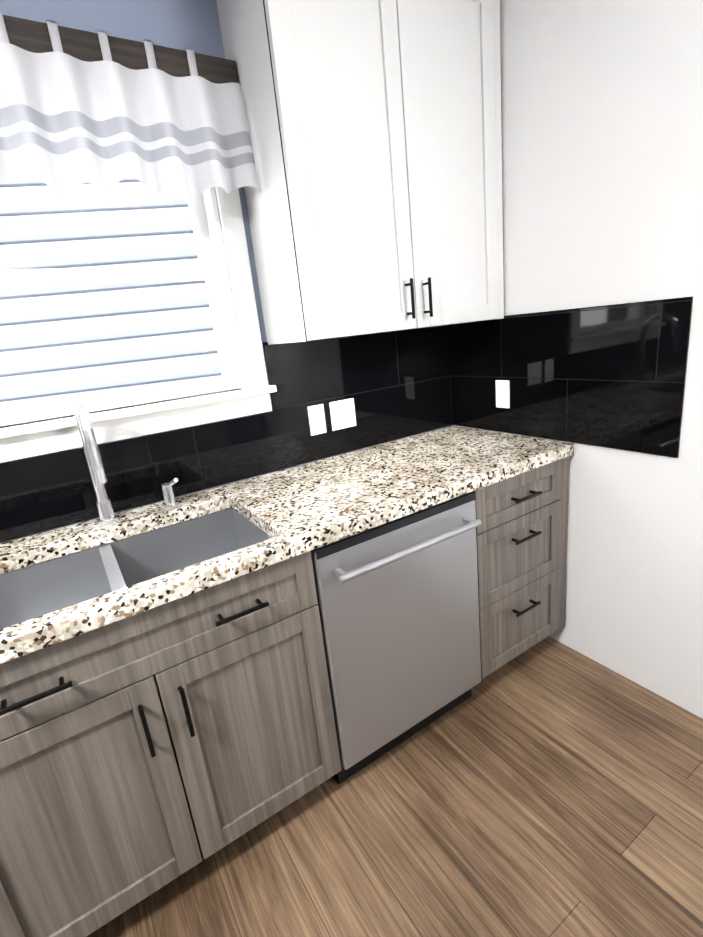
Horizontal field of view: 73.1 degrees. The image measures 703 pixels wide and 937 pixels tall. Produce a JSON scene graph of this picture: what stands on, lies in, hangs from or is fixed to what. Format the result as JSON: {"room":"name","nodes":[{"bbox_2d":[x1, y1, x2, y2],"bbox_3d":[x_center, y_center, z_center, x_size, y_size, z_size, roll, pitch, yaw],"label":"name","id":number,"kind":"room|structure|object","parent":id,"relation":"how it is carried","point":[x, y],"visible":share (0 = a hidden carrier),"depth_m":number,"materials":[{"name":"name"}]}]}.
{"room":"kitchen","nodes":[
{"label":"kitchen","id":0,"kind":"room"},
{"bbox_2d":[0,0,452,543],"bbox_3d":[-1.575,0.024,1.114,5.078,2.470,0.150,-16,19,-30],"label":"wall","id":1,"kind":"structure","parent":0,"point":[194,25],"depth_m":1.39,"materials":[{"name":"blue paint"}]},
{"bbox_2d":[3,15,238,83],"bbox_3d":[-0.825,-1.040,1.219,1.098,0.150,0.094,-16,19,-30],"label":"curtain rod","id":2,"kind":"object","parent":1,"relation":"attached to","point":[32,36],"visible":0.46,"depth_m":1.27,"materials":[{"name":"brown wood"}]},
{"bbox_2d":[0,11,259,200],"bbox_3d":[-0.786,-0.897,1.220,1.078,0.436,0.148,-16,19,-30],"label":"curtain valance","id":3,"kind":"object","parent":2,"relation":"hanging from","point":[68,123],"visible":0.98,"depth_m":1.27,"materials":[{"name":"fabric"}]},
{"bbox_2d":[0,177,276,462],"bbox_3d":[-0.797,-0.586,1.460,1.020,0.990,0.195,-16,19,-30],"label":"window","id":4,"kind":"structure","parent":1,"relation":"in","point":[18,440],"depth_m":1.58,"materials":[{"name":"white"}]},
{"bbox_2d":[0,325,451,541],"bbox_3d":[-1.524,0.116,1.071,4.777,0.483,0.008,-16,19,-30],"label":"tile backsplash","id":5,"kind":"structure","parent":1,"relation":"attached to","point":[399,383],"depth_m":1.80,"materials":[{"name":"black tile"}]},
{"bbox_2d":[307,404,326,435],"bbox_3d":[-0.137,-0.195,1.900,0.072,0.118,0.007,-16,19,-30],"label":"electrical outlet plate","id":6,"kind":"object","parent":5,"relation":"attached to","point":[316,416],"visible":1,"depth_m":1.90,"materials":[{"name":"white plastic"}]},
{"bbox_2d":[329,398,355,430],"bbox_3d":[-0.034,-0.224,1.961,0.118,0.118,0.007,-16,19,-30],"label":"electrical outlet plate","id":7,"kind":"object","parent":5,"relation":"attached to","point":[342,414],"visible":1,"depth_m":1.96,"materials":[{"name":"white plastic"}]},
{"bbox_2d":[216,0,503,344],"bbox_3d":[0.098,-1.046,1.676,0.895,1.081,0.330,-16,19,-30],"label":"upper cabinet","id":8,"kind":"object","parent":1,"relation":"attached to","point":[374,205],"visible":1,"depth_m":1.48,"materials":[{"name":"white wood"}]},
{"bbox_2d":[87,636,702,936],"bbox_3d":[-1.070,1.779,-0.470,6.628,0.100,3.940,-16,19,-30],"label":"floor","id":9,"kind":"structure","parent":0,"point":[548,786],"depth_m":1.34,"materials":[{"name":"brown wood"}]},
{"bbox_2d":[0,740,59,936],"bbox_3d":[-1.151,0.828,1.091,0.586,0.860,0.628,-16,19,-30],"label":"base cabinet","id":10,"kind":"object","parent":9,"relation":"on","point":[29,890],"depth_m":1.01,"materials":[{"name":"grey wood"}]},
{"bbox_2d":[311,492,481,783],"bbox_3d":[0.048,0.504,1.754,0.606,0.858,0.678,-16,19,-30],"label":"dishwasher","id":11,"kind":"object","parent":9,"relation":"on","point":[398,602],"visible":0.67,"depth_m":1.48,"materials":[{"name":"silver metal"}]},
{"bbox_2d":[475,456,568,678],"bbox_3d":[0.496,0.364,2.065,0.511,0.860,0.628,-16,19,-30],"label":"base cabinet","id":12,"kind":"object","parent":9,"relation":"on","point":[521,537],"depth_m":1.78,"materials":[{"name":"grey wood"}]},
{"bbox_2d":[0,425,572,667],"bbox_3d":[-0.385,0.166,1.433,2.521,0.046,0.638,-16,19,-30],"label":"countertop","id":13,"kind":"structure","parent":12,"relation":"on","point":[305,508],"depth_m":1.45,"materials":[{"name":"stone"}]},
{"bbox_2d":[72,396,119,527],"bbox_3d":[-0.732,-0.007,1.354,0.056,0.400,0.236,-16,19,-30],"label":"faucet","id":14,"kind":"object","parent":13,"relation":"on","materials":[{"name":"silver metal"}]},
{"bbox_2d":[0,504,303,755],"bbox_3d":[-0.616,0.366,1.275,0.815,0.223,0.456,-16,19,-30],"label":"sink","id":15,"kind":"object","parent":13,"relation":"in","point":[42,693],"depth_m":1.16,"materials":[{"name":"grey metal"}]},
{"bbox_2d":[160,478,179,507],"bbox_3d":[-0.591,0.076,1.542,0.050,0.107,0.102,-16,19,-30],"label":"soap dispenser","id":16,"kind":"object","parent":13,"relation":"on","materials":[{"name":"silver metal"}]},
{"bbox_2d":[454,0,702,718],"bbox_3d":[1.250,-0.298,1.164,0.150,2.470,2.690,-16,19,-30],"label":"wall","id":17,"kind":"structure","parent":0,"point":[602,144],"depth_m":1.56,"materials":[{"name":"white paint"}]},
{"bbox_2d":[448,296,692,457],"bbox_3d":[0.741,-0.355,1.839,0.008,0.483,0.990,-16,19,-30],"label":"tile backsplash","id":18,"kind":"structure","parent":17,"relation":"attached to","point":[611,376],"depth_m":1.70,"materials":[{"name":"black tile"}]},
{"bbox_2d":[495,380,509,407],"bbox_3d":[0.641,-0.315,2.012,0.006,0.118,0.072,-16,19,-30],"label":"electrical outlet plate","id":19,"kind":"object","parent":18,"relation":"attached to","point":[502,393],"visible":1,"depth_m":2.01,"materials":[{"name":"white plastic"}]},
{"label":"outside","id":20,"kind":"structure","parent":0,"visible":0},
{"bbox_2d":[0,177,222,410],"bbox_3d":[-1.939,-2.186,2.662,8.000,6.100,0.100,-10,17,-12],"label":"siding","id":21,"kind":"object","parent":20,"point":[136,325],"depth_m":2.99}
]}

